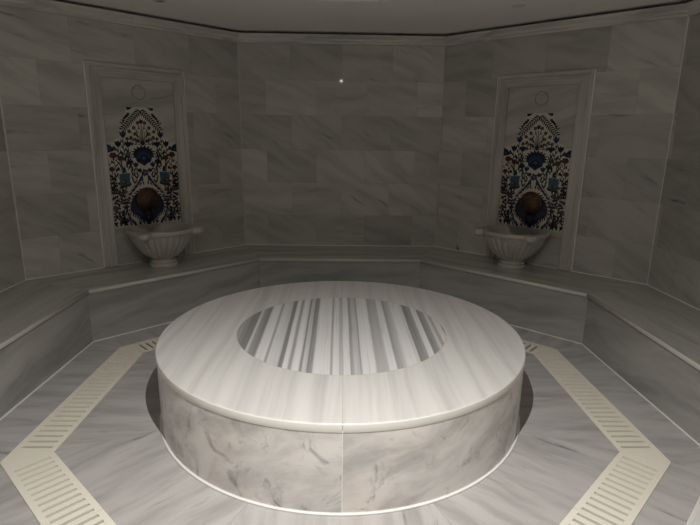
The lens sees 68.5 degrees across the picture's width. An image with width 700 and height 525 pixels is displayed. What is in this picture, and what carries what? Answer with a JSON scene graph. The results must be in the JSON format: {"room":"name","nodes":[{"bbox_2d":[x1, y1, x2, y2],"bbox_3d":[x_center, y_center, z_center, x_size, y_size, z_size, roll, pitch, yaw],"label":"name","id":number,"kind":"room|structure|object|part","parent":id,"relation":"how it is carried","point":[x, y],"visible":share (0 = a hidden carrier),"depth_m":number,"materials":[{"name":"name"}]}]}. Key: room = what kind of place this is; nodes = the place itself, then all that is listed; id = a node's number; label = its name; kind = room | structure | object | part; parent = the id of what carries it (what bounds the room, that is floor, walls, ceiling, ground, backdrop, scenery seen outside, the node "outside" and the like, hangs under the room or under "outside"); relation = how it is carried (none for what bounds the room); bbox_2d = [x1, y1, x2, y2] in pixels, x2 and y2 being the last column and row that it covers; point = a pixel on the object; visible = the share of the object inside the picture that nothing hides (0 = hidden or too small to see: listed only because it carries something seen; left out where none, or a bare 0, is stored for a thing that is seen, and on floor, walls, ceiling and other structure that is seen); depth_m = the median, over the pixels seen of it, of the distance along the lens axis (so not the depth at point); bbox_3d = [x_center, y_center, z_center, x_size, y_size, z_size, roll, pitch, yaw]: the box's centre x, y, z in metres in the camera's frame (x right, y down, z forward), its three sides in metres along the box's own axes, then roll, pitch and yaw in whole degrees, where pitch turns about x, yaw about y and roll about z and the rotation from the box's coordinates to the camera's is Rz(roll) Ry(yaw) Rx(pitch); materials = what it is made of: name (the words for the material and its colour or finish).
{"room":"spa","nodes":[
{"label":"spa","id":0,"kind":"room"},
{"bbox_2d":[0,100,25,290],"bbox_3d":[-2.501,-0.404,2.723,0.143,2.402,2.147,0,14,-1],"label":"wall","id":1,"kind":"structure","parent":0,"point":[12,269],"depth_m":3.68,"materials":[{"name":"stone"}]},
{"bbox_2d":[0,5,244,279],"bbox_3d":[-1.807,-0.817,4.434,0.143,2.402,2.084,14,19,43],"label":"wall","id":2,"kind":"structure","parent":0,"point":[43,95],"depth_m":4.00,"materials":[{"name":"stone"}]},
{"bbox_2d":[0,0,238,42],"bbox_3d":[-1.732,-1.931,4.099,0.070,0.077,1.985,14,19,43],"label":"trim","id":3,"kind":"structure","parent":2,"relation":"attached to","point":[49,6],"depth_m":4.01,"materials":[{"name":"stone"}]},
{"bbox_2d":[82,60,194,267],"bbox_3d":[-1.746,-0.811,4.374,0.039,1.622,0.824,14,19,43],"label":"decorative wall panel","id":4,"kind":"object","parent":2,"relation":"attached to","point":[137,118],"visible":1,"depth_m":4.31,"materials":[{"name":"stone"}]},
{"bbox_3d":[-1.993,-0.755,4.130,0.036,1.622,0.105,14,19,43],"label":"frame rail","id":5,"kind":"part","parent":4,"relation":"part of","materials":[{"name":"stone"}]},
{"bbox_3d":[-1.735,-1.548,4.191,0.036,0.105,0.810,14,19,43],"label":"frame rail","id":6,"kind":"part","parent":4,"relation":"part of","materials":[{"name":"stone"}]},
{"bbox_2d":[107,107,180,228],"bbox_3d":[-1.755,-0.802,4.385,0.013,1.000,0.645,14,19,43],"label":"picture","id":7,"kind":"object","parent":4,"relation":"attached to","point":[144,143],"depth_m":4.36,"materials":[{"name":"multicoloured tile"}]},
{"bbox_2d":[136,187,158,216],"bbox_3d":[-1.719,-0.518,4.415,0.094,0.249,0.196,14,19,43],"label":"tap","id":8,"kind":"object","parent":4,"relation":"attached to","point":[147,198],"visible":1,"depth_m":4.40,"materials":[{"name":"orange metal"}]},
{"bbox_3d":[-1.720,-0.437,4.436,0.094,0.082,0.032,14,19,43],"label":"spout","id":9,"kind":"part","parent":8,"relation":"part of","materials":[{"name":"brown metal"}]},
{"bbox_3d":[-1.496,-0.868,4.616,0.036,1.622,0.105,14,19,43],"label":"frame rail","id":10,"kind":"part","parent":4,"relation":"part of","materials":[{"name":"stone"}]},
{"bbox_2d":[238,43,445,245],"bbox_3d":[-0.091,-0.972,5.155,2.061,2.402,0.143,0,14,-1],"label":"wall","id":11,"kind":"structure","parent":0,"point":[341,143],"depth_m":5.04,"materials":[{"name":"stone"}]},
{"bbox_2d":[238,33,444,45],"bbox_3d":[-0.074,-2.080,4.796,1.964,0.077,0.070,0,14,-1],"label":"trim","id":12,"kind":"structure","parent":11,"relation":"attached to","point":[243,37],"depth_m":4.78,"materials":[{"name":"stone"}]},
{"bbox_2d":[0,322,699,524],"bbox_3d":[-0.033,1.107,1.806,4.880,0.030,7.462,0,14,-1],"label":"floor","id":13,"kind":"structure","parent":0,"point":[118,452],"depth_m":2.44,"materials":[{"name":"stone"}]},
{"bbox_2d":[0,452,102,524],"bbox_3d":[-1.316,0.974,2.241,0.646,0.016,0.204,13,19,41],"label":"drain grate","id":14,"kind":"object","parent":13,"relation":"on","point":[54,495],"visible":1,"depth_m":2.20,"materials":[{"name":"beige stone"}]},
{"bbox_2d":[0,393,106,462],"bbox_3d":[-1.527,0.856,2.709,0.204,0.016,0.667,0,14,-1],"label":"drain grate","id":15,"kind":"object","parent":13,"relation":"on","point":[47,437],"visible":0.98,"depth_m":2.68,"materials":[{"name":"beige stone"}]},
{"bbox_2d":[72,509,116,524],"bbox_3d":[-0.841,1.085,1.815,0.644,0.016,0.204,13,19,41],"label":"drain grate","id":16,"kind":"object","parent":13,"relation":"on","point":[101,517],"visible":1,"depth_m":2.04,"materials":[{"name":"beige stone"}]},
{"bbox_2d":[73,348,143,392],"bbox_3d":[-1.540,0.696,3.358,0.204,0.016,0.667,0,14,-1],"label":"drain grate","id":17,"kind":"object","parent":13,"relation":"on","point":[113,369],"visible":0.96,"depth_m":3.29,"materials":[{"name":"beige stone"}]},
{"bbox_2d":[120,337,158,351],"bbox_3d":[-1.348,0.581,3.835,0.204,0.016,0.646,14,19,43],"label":"drain grate","id":18,"kind":"object","parent":13,"relation":"on","point":[147,344],"visible":0.21,"depth_m":3.71,"materials":[{"name":"beige stone"}]},
{"bbox_2d":[155,281,525,515],"bbox_3d":[-0.051,0.582,3.014,2.035,0.412,2.035,0,14,-1],"label":"platform","id":19,"kind":"object","parent":13,"relation":"on","point":[318,398],"visible":1,"depth_m":2.30,"materials":[{"name":"white stone"}]},
{"bbox_3d":[-0.965,0.595,2.998,0.183,0.371,1.003,0,14,-1],"label":"panel","id":20,"kind":"part","parent":19,"relation":"part of","materials":[{"name":"stone"}]},
{"bbox_3d":[-0.492,0.788,2.240,1.003,0.371,0.183,8,16,28],"label":"panel","id":21,"kind":"part","parent":19,"relation":"part of","materials":[{"name":"stone"}]},
{"bbox_3d":[0.422,0.795,2.260,1.003,0.371,0.183,-8,16,-30],"label":"panel","id":22,"kind":"part","parent":19,"relation":"part of","materials":[{"name":"stone"}]},
{"bbox_3d":[0.864,0.609,3.039,0.183,0.371,1.003,0,14,-1],"label":"panel","id":23,"kind":"part","parent":19,"relation":"part of","materials":[{"name":"stone"}]},
{"bbox_2d":[0,244,699,524],"bbox_3d":[-0.056,0.587,3.017,4.780,0.402,4.762,0,14,-1],"label":"stone bench","id":24,"kind":"object","parent":13,"relation":"on","point":[647,336],"visible":0.83,"depth_m":3.89,"materials":[{"name":"stone"}]},
{"bbox_3d":[-2.146,0.394,2.927,0.590,0.028,2.025,0,14,-1],"label":"seat","id":25,"kind":"part","parent":24,"relation":"part of","materials":[{"name":"stone"}]},
{"bbox_3d":[-2.153,0.586,2.974,0.565,0.368,2.019,0,14,-1],"label":"panel","id":26,"kind":"part","parent":24,"relation":"part of","materials":[{"name":"stone"}]},
{"bbox_3d":[-1.558,0.043,4.381,0.590,0.028,1.965,14,19,43],"label":"seat","id":27,"kind":"part","parent":24,"relation":"part of","materials":[{"name":"stone"}]},
{"bbox_2d":[126,222,203,267],"bbox_3d":[-1.579,-0.135,4.361,0.495,0.327,0.566,14,19,43],"label":"basin","id":28,"kind":"object","parent":24,"relation":"on","point":[161,242],"visible":1,"depth_m":4.26,"materials":[{"name":"white stone"}]},
{"bbox_3d":[-1.563,0.235,4.431,0.565,0.368,1.960,14,19,43],"label":"panel","id":29,"kind":"part","parent":24,"relation":"part of","materials":[{"name":"stone"}]},
{"bbox_3d":[-0.094,-0.089,4.996,1.945,0.028,0.590,0,14,-1],"label":"seat","id":30,"kind":"part","parent":24,"relation":"part of","materials":[{"name":"stone"}]},
{"bbox_3d":[-0.097,0.102,5.048,1.940,0.368,0.565,0,14,-1],"label":"panel","id":31,"kind":"part","parent":24,"relation":"part of","materials":[{"name":"stone"}]},
{"bbox_3d":[1.393,0.258,4.497,1.960,0.368,0.565,13,19,41],"label":"panel","id":32,"kind":"part","parent":24,"relation":"part of","materials":[{"name":"stone"}]},
{"bbox_2d":[474,224,549,268],"bbox_3d":[1.394,-0.120,4.462,0.574,0.327,0.476,13,19,41],"label":"basin","id":33,"kind":"object","parent":24,"relation":"on","point":[512,244],"visible":1,"depth_m":4.37,"materials":[{"name":"white stone"}]},
{"bbox_3d":[1.393,0.067,4.446,1.965,0.028,0.590,13,19,41],"label":"seat","id":34,"kind":"part","parent":24,"relation":"part of","materials":[{"name":"stone"}]},
{"bbox_3d":[2.041,0.619,3.067,0.565,0.368,2.019,0,14,-1],"label":"panel","id":35,"kind":"part","parent":24,"relation":"part of","materials":[{"name":"stone"}]},
{"bbox_3d":[2.039,0.427,3.020,0.590,0.028,2.025,0,14,-1],"label":"seat","id":36,"kind":"part","parent":24,"relation":"part of","materials":[{"name":"stone"}]},
{"bbox_3d":[1.451,0.778,1.566,0.590,0.028,1.965,14,19,43],"label":"seat","id":37,"kind":"part","parent":24,"relation":"part of","materials":[{"name":"stone"}]},
{"bbox_2d":[522,340,554,353],"bbox_3d":[1.199,0.601,3.892,0.646,0.016,0.204,13,19,41],"label":"drain grate","id":38,"kind":"object","parent":13,"relation":"on","point":[529,346],"visible":0.2,"depth_m":3.77,"materials":[{"name":"beige stone"}]},
{"bbox_2d":[533,349,600,393],"bbox_3d":[1.411,0.719,3.424,0.204,0.016,0.667,0,14,-1],"label":"drain grate","id":39,"kind":"object","parent":13,"relation":"on","point":[571,380],"visible":0.96,"depth_m":3.36,"materials":[{"name":"beige stone"}]},
{"bbox_2d":[559,508,606,524],"bbox_3d":[0.774,1.098,1.850,0.204,0.016,0.644,14,19,43],"label":"drain grate","id":40,"kind":"object","parent":13,"relation":"on","point":[574,517],"visible":1,"depth_m":2.07,"materials":[{"name":"beige stone"}]},
{"bbox_2d":[569,394,669,461],"bbox_3d":[1.424,0.879,2.774,0.204,0.016,0.667,0,14,-1],"label":"drain grate","id":41,"kind":"object","parent":13,"relation":"on","point":[626,438],"visible":0.97,"depth_m":2.75,"materials":[{"name":"beige stone"}]},
{"bbox_2d":[573,452,670,524],"bbox_3d":[1.231,0.994,2.297,0.204,0.016,0.646,14,19,43],"label":"drain grate","id":42,"kind":"object","parent":13,"relation":"on","point":[621,491],"visible":0.99,"depth_m":2.26,"materials":[{"name":"beige stone"}]},
{"bbox_2d":[53,0,692,35],"bbox_3d":[0.001,-1.546,1.230,4.980,0.615,7.412,0,14,-1],"label":"ceiling","id":43,"kind":"structure","parent":0,"point":[344,17],"depth_m":4.02,"materials":[{"name":"paint"}]},
{"bbox_2d":[152,0,166,2],"bbox_3d":[-1.382,-1.897,3.731,0.100,0.006,0.100,0,14,-1],"label":"recessed light","id":44,"kind":"object","parent":43,"relation":"in","point":[156,1],"visible":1,"depth_m":3.73,"materials":[{"name":"white metal"}]},
{"bbox_2d":[512,3,525,7],"bbox_3d":[1.222,-1.860,3.720,0.100,0.006,0.100,0,14,-1],"label":"recessed light","id":45,"kind":"object","parent":43,"relation":"in","point":[520,4],"visible":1,"depth_m":3.72,"materials":[{"name":"white metal"}]},
{"bbox_2d":[435,16,689,283],"bbox_3d":[1.653,-0.789,4.510,2.084,2.402,0.143,13,19,41],"label":"wall","id":46,"kind":"structure","parent":0,"point":[638,65],"depth_m":4.09,"materials":[{"name":"stone"}]},
{"bbox_2d":[484,69,596,270],"bbox_3d":[1.594,-0.785,4.448,0.824,1.622,0.039,13,19,41],"label":"decorative wall panel","id":47,"kind":"object","parent":46,"relation":"attached to","point":[542,121],"visible":1,"depth_m":4.39,"materials":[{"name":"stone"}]},
{"bbox_3d":[1.335,-0.846,4.679,0.105,1.622,0.036,13,19,41],"label":"frame rail","id":48,"kind":"part","parent":47,"relation":"part of","materials":[{"name":"stone"}]},
{"bbox_2d":[520,192,541,220],"bbox_3d":[1.562,-0.492,4.488,0.196,0.249,0.094,13,19,41],"label":"tap","id":49,"kind":"object","parent":47,"relation":"attached to","point":[530,202],"visible":1,"depth_m":4.48,"materials":[{"name":"orange metal"}]},
{"bbox_3d":[1.561,-0.411,4.508,0.032,0.082,0.094,13,19,41],"label":"spout","id":50,"kind":"part","parent":49,"relation":"part of","materials":[{"name":"brown metal"}]},
{"bbox_2d":[498,113,571,232],"bbox_3d":[1.603,-0.775,4.460,0.645,1.000,0.013,13,19,41],"label":"picture","id":51,"kind":"object","parent":47,"relation":"attached to","point":[535,149],"depth_m":4.44,"materials":[{"name":"multicoloured tile"}]},
{"bbox_3d":[1.603,-1.521,4.265,0.810,0.105,0.036,13,19,41],"label":"frame rail","id":52,"kind":"part","parent":47,"relation":"part of","materials":[{"name":"stone"}]},
{"bbox_3d":[1.852,-0.724,4.215,0.105,1.622,0.036,13,19,41],"label":"frame rail","id":53,"kind":"part","parent":47,"relation":"part of","materials":[{"name":"stone"}]},
{"bbox_2d":[445,3,687,45],"bbox_3d":[1.611,-1.904,4.173,1.985,0.077,0.070,13,19,41],"label":"trim","id":54,"kind":"structure","parent":46,"relation":"attached to","point":[678,10],"depth_m":4.02,"materials":[{"name":"stone"}]},
{"bbox_2d":[647,13,699,308],"bbox_3d":[2.415,-0.365,2.832,0.143,2.402,2.147,0,14,-1],"label":"wall","id":55,"kind":"structure","parent":0,"point":[674,270],"depth_m":3.58,"materials":[{"name":"stone"}]},
{"bbox_2d":[686,0,699,15],"bbox_3d":[2.347,-1.494,2.552,0.070,0.077,2.045,0,14,-1],"label":"trim","id":56,"kind":"structure","parent":55,"relation":"attached to","point":[693,7],"depth_m":3.46,"materials":[{"name":"stone"}]}
]}

